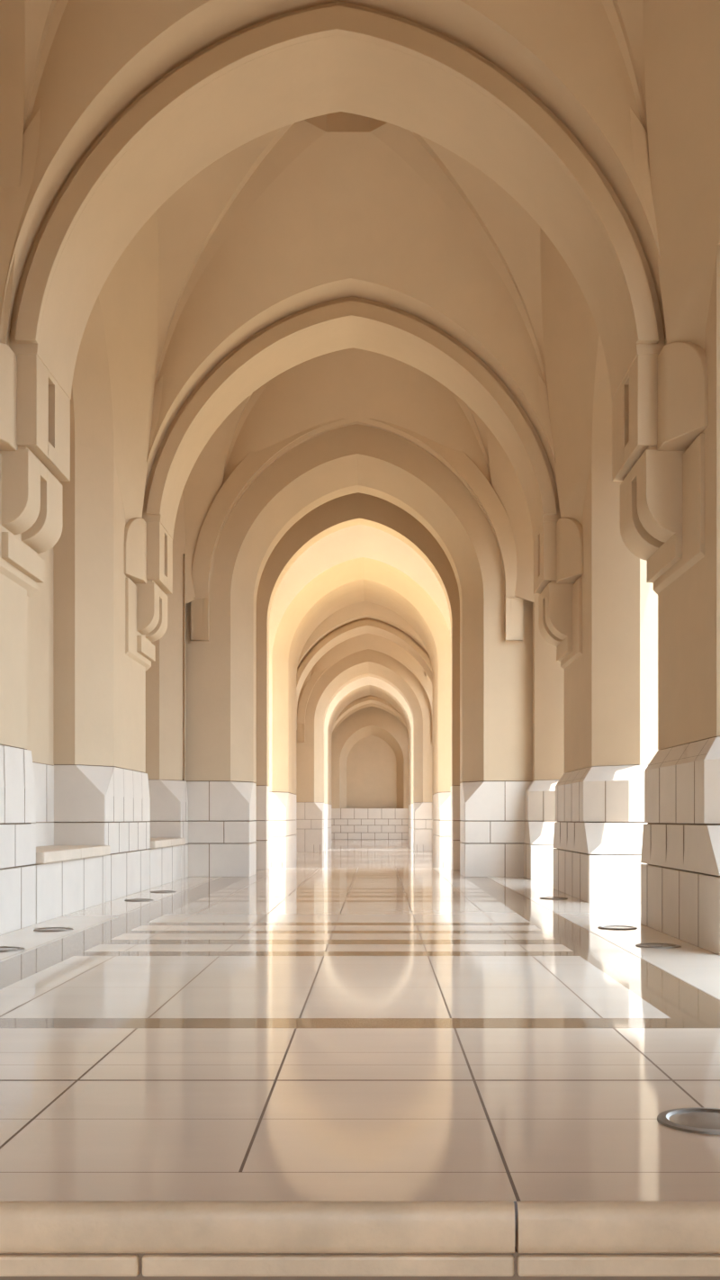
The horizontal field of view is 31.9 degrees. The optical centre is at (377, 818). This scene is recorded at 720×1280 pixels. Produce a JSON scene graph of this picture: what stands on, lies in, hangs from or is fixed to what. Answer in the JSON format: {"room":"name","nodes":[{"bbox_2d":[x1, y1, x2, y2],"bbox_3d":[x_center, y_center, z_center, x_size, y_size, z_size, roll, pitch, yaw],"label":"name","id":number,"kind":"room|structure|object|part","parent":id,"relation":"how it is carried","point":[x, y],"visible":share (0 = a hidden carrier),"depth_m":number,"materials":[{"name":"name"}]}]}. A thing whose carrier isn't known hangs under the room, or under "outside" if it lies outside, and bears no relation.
{"room":"arched corridor","nodes":[
{"label":"arched corridor","id":0,"kind":"room"},
{"bbox_2d":[27,547,54,847],"bbox_3d":[-3.252,-3.000,4.320,0.360,7.600,31.040,0,0,0],"label":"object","id":1,"kind":"structure","parent":0,"point":[40,606],"depth_m":11.54,"materials":[{"name":"beige paint"}]},
{"bbox_2d":[31,761,54,847],"bbox_3d":[-3.074,-0.124,13.060,0.027,0.760,7.080,0,0,0],"label":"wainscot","id":2,"kind":"structure","parent":1,"relation":"attached to","point":[43,772],"depth_m":11.61,"materials":[{"name":"stone"}]},
{"bbox_2d":[70,295,113,456],"bbox_3d":[-2.832,-5.180,10.780,0.480,3.240,4.760,0,0,0],"label":"wall","id":3,"kind":"structure","parent":0,"point":[91,408],"depth_m":12.03,"materials":[{"name":"beige paint"}]},
{"bbox_2d":[172,493,185,554],"bbox_3d":[-2.832,-5.180,15.168,0.480,3.240,4.016,0,0,0],"label":"arch","id":4,"kind":"object","parent":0,"point":[179,530],"visible":0.02,"depth_m":16.90,"materials":[{"name":"beige paint"}]},
{"bbox_2d":[99,111,598,525],"bbox_3d":[-0.240,-4.808,11.388,4.704,3.824,3.736,0,0,0],"label":"vault","id":5,"kind":"object","parent":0,"point":[297,207],"visible":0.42,"depth_m":12.58,"materials":[{"name":"beige paint"}]},
{"bbox_2d":[124,278,583,671],"bbox_3d":[-0.272,-3.750,13.756,4.967,4.169,1.720,0,0,0],"label":"pointed arch","id":6,"kind":"object","parent":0,"point":[308,324],"visible":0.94,"depth_m":13.44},
{"bbox_3d":[-2.564,-2.073,13.628,0.104,0.814,1.304,0,0,0],"label":"backing plate","id":7,"kind":"part","parent":6,"relation":"part of","materials":[{"name":"beige paint"}]},
{"bbox_3d":[2.084,-2.073,13.628,0.104,0.814,1.304,0,0,0],"label":"backing plate","id":8,"kind":"part","parent":6,"relation":"part of","materials":[{"name":"beige stone"}]},
{"bbox_2d":[0,0,708,596],"bbox_3d":[-0.272,-3.750,8.940,4.967,4.169,1.800,0,0,0],"label":"pointed arch","id":9,"kind":"object","parent":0,"point":[226,75],"visible":0.98,"depth_m":8.59,"materials":[{"name":"beige stone"}]},
{"bbox_3d":[-2.564,-2.073,8.812,0.104,0.814,1.384,0,0,0],"label":"backing plate","id":10,"kind":"part","parent":9,"relation":"part of","materials":[{"name":"beige stone"}]},
{"bbox_3d":[2.084,-2.073,8.812,0.104,0.814,1.384,0,0,0],"label":"backing plate","id":11,"kind":"part","parent":9,"relation":"part of","materials":[{"name":"beige stone"}]},
{"bbox_2d":[254,492,461,870],"bbox_3d":[0.024,-3.000,19.674,6.192,7.600,0.443,0,0,0],"label":"pointed arch","id":12,"kind":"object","parent":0,"point":[351,509],"depth_m":19.48,"materials":[{"name":"stone"}]},
{"bbox_2d":[184,418,532,876],"bbox_3d":[0.024,-3.000,17.488,6.192,7.600,1.184,0,0,0],"label":"archway","id":13,"kind":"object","parent":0,"point":[496,626],"depth_m":17.20,"materials":[{"name":"stone"}]},
{"bbox_2d":[182,347,534,603],"bbox_3d":[-0.240,-4.808,15.744,4.704,3.824,2.896,0,0,0],"label":"vault","id":14,"kind":"object","parent":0,"point":[353,384],"visible":0.41,"depth_m":16.84,"materials":[{"name":"beige paint"}]},
{"bbox_2d":[267,524,451,867],"bbox_3d":[0.024,-2.864,25.546,6.192,7.872,3.147,0,0,0],"label":"archway","id":15,"kind":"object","parent":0,"point":[349,565],"depth_m":24.25,"materials":[{"name":"stone"}]},
{"bbox_2d":[0,867,719,1201],"bbox_3d":[0.280,0.800,11.436,6.800,0.001,17.608,0,0,0],"label":"floor","id":16,"kind":"structure","parent":0,"point":[272,1034],"depth_m":4.42,"materials":[{"name":"beige stone"}]},
{"bbox_2d":[0,946,24,952],"bbox_3d":[-2.288,0.795,7.664,0.280,0.008,0.280,0,0,0],"label":"uplight","id":17,"kind":"object","parent":16,"relation":"on","point":[3,949],"visible":1,"depth_m":7.65,"materials":[{"name":"metal"}]},
{"bbox_2d":[0,572,36,935],"bbox_3d":[-2.822,-1.380,8.432,0.499,4.360,2.176,0,0,0],"label":"stone pier","id":18,"kind":"object","parent":16,"relation":"on","point":[17,782],"visible":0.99,"depth_m":9.00,"materials":[{"name":"stone"}]},
{"bbox_2d":[33,927,73,931],"bbox_3d":[-2.320,0.795,9.032,0.280,0.008,0.280,0,0,0],"label":"uplight","id":19,"kind":"object","parent":16,"relation":"on","point":[47,929],"visible":1,"depth_m":9.01,"materials":[{"name":"metal"}]},
{"bbox_2d":[31,845,110,923],"bbox_3d":[-2.792,0.528,10.732,0.544,0.544,2.376,0,0,0],"label":"stone bench","id":20,"kind":"object","parent":16,"relation":"on","point":[70,878],"visible":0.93,"depth_m":10.52,"materials":[{"name":"stone"}]},
{"bbox_3d":[-2.792,0.301,10.732,0.544,0.090,2.376,0,0,0],"label":"seat","id":21,"kind":"part","parent":20,"relation":"part of","materials":[{"name":"stone"}]},
{"bbox_2d":[53,442,150,902],"bbox_3d":[-2.822,-1.380,13.120,0.499,4.360,2.352,0,0,0],"label":"stone pier","id":22,"kind":"object","parent":16,"relation":"on","point":[102,790],"visible":0.92,"depth_m":12.16,"materials":[{"name":"stone"}]},
{"bbox_2d":[124,898,153,901],"bbox_3d":[-2.320,0.795,12.280,0.280,0.008,0.280,0,0,0],"label":"uplight","id":23,"kind":"object","parent":16,"relation":"on","point":[134,899],"visible":1,"depth_m":12.29,"materials":[{"name":"metal"}]},
{"bbox_2d":[150,890,176,892],"bbox_3d":[-2.320,0.795,13.680,0.280,0.008,0.280,0,0,0],"label":"uplight","id":24,"kind":"object","parent":16,"relation":"on","point":[157,891],"visible":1,"depth_m":13.65,"materials":[{"name":"metal"}]},
{"bbox_2d":[146,838,185,888],"bbox_3d":[-2.792,0.528,15.440,0.544,0.544,2.240,0,0,0],"label":"stone bench","id":25,"kind":"object","parent":16,"relation":"on","point":[165,852],"visible":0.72,"depth_m":15.25,"materials":[{"name":"stone"}]},
{"bbox_3d":[-2.792,0.301,15.440,0.544,0.090,2.240,0,0,0],"label":"seat","id":26,"kind":"part","parent":25,"relation":"part of","materials":[{"name":"stone"}]},
{"bbox_2d":[144,551,188,878],"bbox_3d":[-2.822,-1.380,16.876,0.499,4.360,0.584,0,0,0],"label":"stone pier","id":27,"kind":"object","parent":16,"relation":"on","point":[166,677],"visible":0.76,"depth_m":16.72,"materials":[{"name":"stone"}]},
{"bbox_2d":[523,594,564,879],"bbox_3d":[2.382,-1.380,16.824,0.771,4.360,0.784,0,0,0],"label":"stone pier","id":28,"kind":"object","parent":16,"relation":"on","point":[548,675],"visible":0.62,"depth_m":16.70,"materials":[{"name":"stone"}]},
{"bbox_2d":[540,896,567,899],"bbox_3d":[1.760,0.795,12.560,0.280,0.008,0.280,0,0,0],"label":"uplight","id":29,"kind":"object","parent":16,"relation":"on","point":[546,897],"visible":1,"depth_m":12.57,"materials":[{"name":"metal"}]},
{"bbox_2d":[552,450,659,902],"bbox_3d":[2.382,-1.380,13.128,0.771,4.360,2.432,0,0,0],"label":"stone pier","id":30,"kind":"object","parent":16,"relation":"on","point":[611,689],"visible":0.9,"depth_m":12.19,"materials":[{"name":"stone"}]},
{"bbox_2d":[597,925,637,929],"bbox_3d":[1.752,0.795,9.184,0.280,0.008,0.280,0,0,0],"label":"uplight","id":31,"kind":"object","parent":16,"relation":"on","point":[612,927],"visible":1,"depth_m":9.15,"materials":[{"name":"metal"}]},
{"bbox_2d":[635,942,681,947],"bbox_3d":[1.760,0.795,7.888,0.280,0.008,0.280,0,0,0],"label":"uplight","id":32,"kind":"object","parent":16,"relation":"on","point":[649,944],"visible":1,"depth_m":7.86,"materials":[{"name":"metal"}]},
{"bbox_2d":[640,244,719,955],"bbox_3d":[2.382,-1.380,8.460,0.771,4.360,2.216,0,0,0],"label":"stone pier","id":33,"kind":"object","parent":16,"relation":"on","point":[680,876],"visible":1,"depth_m":8.27,"materials":[{"name":"stone"}]},
{"bbox_2d":[657,1107,719,1135],"bbox_3d":[0.880,0.795,3.320,0.280,0.008,0.280,0,0,0],"label":"uplight","id":34,"kind":"object","parent":16,"relation":"on","point":[695,1120],"visible":1,"depth_m":3.32,"materials":[{"name":"metal"}]},
{"bbox_2d":[0,0,719,350],"bbox_3d":[-0.240,-4.808,6.560,4.704,3.824,3.680,0,0,0],"label":"vault","id":35,"kind":"object","parent":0,"point":[660,59],"visible":1,"depth_m":8.12,"materials":[{"name":"beige paint"}]},
{"bbox_2d":[297,601,425,663],"bbox_3d":[-0.240,-4.868,32.560,4.704,3.704,4.400,0,0,0],"label":"vault","id":36,"kind":"object","parent":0,"point":[360,608],"visible":0.04,"depth_m":34.38,"materials":[{"name":"beige paint"}]},
{"bbox_2d":[296,839,432,867],"bbox_3d":[0.000,1.136,42.440,14.400,0.129,44.400,0,0,0],"label":"floor","id":37,"kind":"structure","parent":0,"point":[342,853],"depth_m":35.31,"materials":[{"name":"beige stone"}]},
{"bbox_2d":[296,649,432,852],"bbox_3d":[0.024,-2.864,40.608,6.192,7.872,1.824,0,0,0],"label":"archway","id":38,"kind":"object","parent":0,"point":[310,732],"depth_m":40.00,"materials":[{"name":"stone"}]},
{"bbox_2d":[296,614,432,730],"bbox_3d":[-0.272,-3.750,35.560,4.967,4.169,2.320,0,0,0],"label":"pointed arch","id":39,"kind":"object","parent":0,"point":[366,624],"visible":0.36,"depth_m":34.94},
{"bbox_2d":[297,633,432,718],"bbox_3d":[-0.240,-4.868,38.200,4.704,3.704,3.520,0,0,0],"label":"vault","id":40,"kind":"object","parent":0,"point":[349,646],"visible":0.26,"depth_m":39.65,"materials":[{"name":"beige paint"}]},
{"bbox_2d":[332,694,405,730],"bbox_3d":[-0.272,-3.750,57.520,4.967,4.169,2.400,0,0,0],"label":"pointed arch","id":41,"kind":"object","parent":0,"point":[366,699],"visible":0.2,"depth_m":56.87,"materials":[{"name":"beige paint"}]},
{"bbox_2d":[324,676,414,848],"bbox_3d":[0.024,-2.864,45.946,6.192,7.872,3.787,0,0,0],"label":"archway","id":42,"kind":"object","parent":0,"point":[365,686],"depth_m":44.44,"materials":[{"name":"stone"}]},
{"bbox_2d":[331,703,406,736],"bbox_3d":[-0.240,-4.868,60.680,4.704,3.704,4.480,0,0,0],"label":"vault","id":43,"kind":"object","parent":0,"point":[369,704],"visible":0.02,"depth_m":62.62,"materials":[{"name":"beige paint"}]},
{"bbox_2d":[331,706,408,808],"bbox_3d":[0.024,-2.864,63.480,6.192,7.872,1.040,0,0,0],"label":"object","id":44,"kind":"structure","parent":0,"point":[370,746],"depth_m":63.52,"materials":[{"name":"beige paint"}]},
{"bbox_2d":[331,808,408,839],"bbox_3d":[0.024,0.288,63.346,6.192,1.568,0.827,0,0,0],"label":"baseboard","id":45,"kind":"structure","parent":44,"relation":"attached to","point":[347,824],"depth_m":62.93,"materials":[{"name":"stone"}]},
{"bbox_2d":[591,333,612,456],"bbox_3d":[2.440,-4.720,10.780,0.656,4.160,4.760,0,0,0],"label":"arch","id":46,"kind":"object","parent":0,"point":[602,401],"visible":0.02,"depth_m":12.23,"materials":[{"name":"beige paint"}]},
{"bbox_2d":[718,192,719,244],"bbox_3d":[2.440,-2.840,-1.400,0.656,7.920,19.600,0,0,0],"label":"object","id":47,"kind":"structure","parent":0,"point":[719,193],"depth_m":7.79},
{"bbox_3d":[0.000,1.336,-23.120,96.000,0.368,49.760,0,0,0],"label":"ground","id":48,"kind":"structure","parent":0,"visible":0},
{"bbox_2d":[0,1201,719,1279],"bbox_3d":[0.280,1.040,2.280,6.800,0.479,1.040,0,0,0],"label":"stone step","id":49,"kind":"structure","parent":48,"relation":"on","point":[40,1240],"depth_m":2.61,"materials":[{"name":"stone"}]}
]}

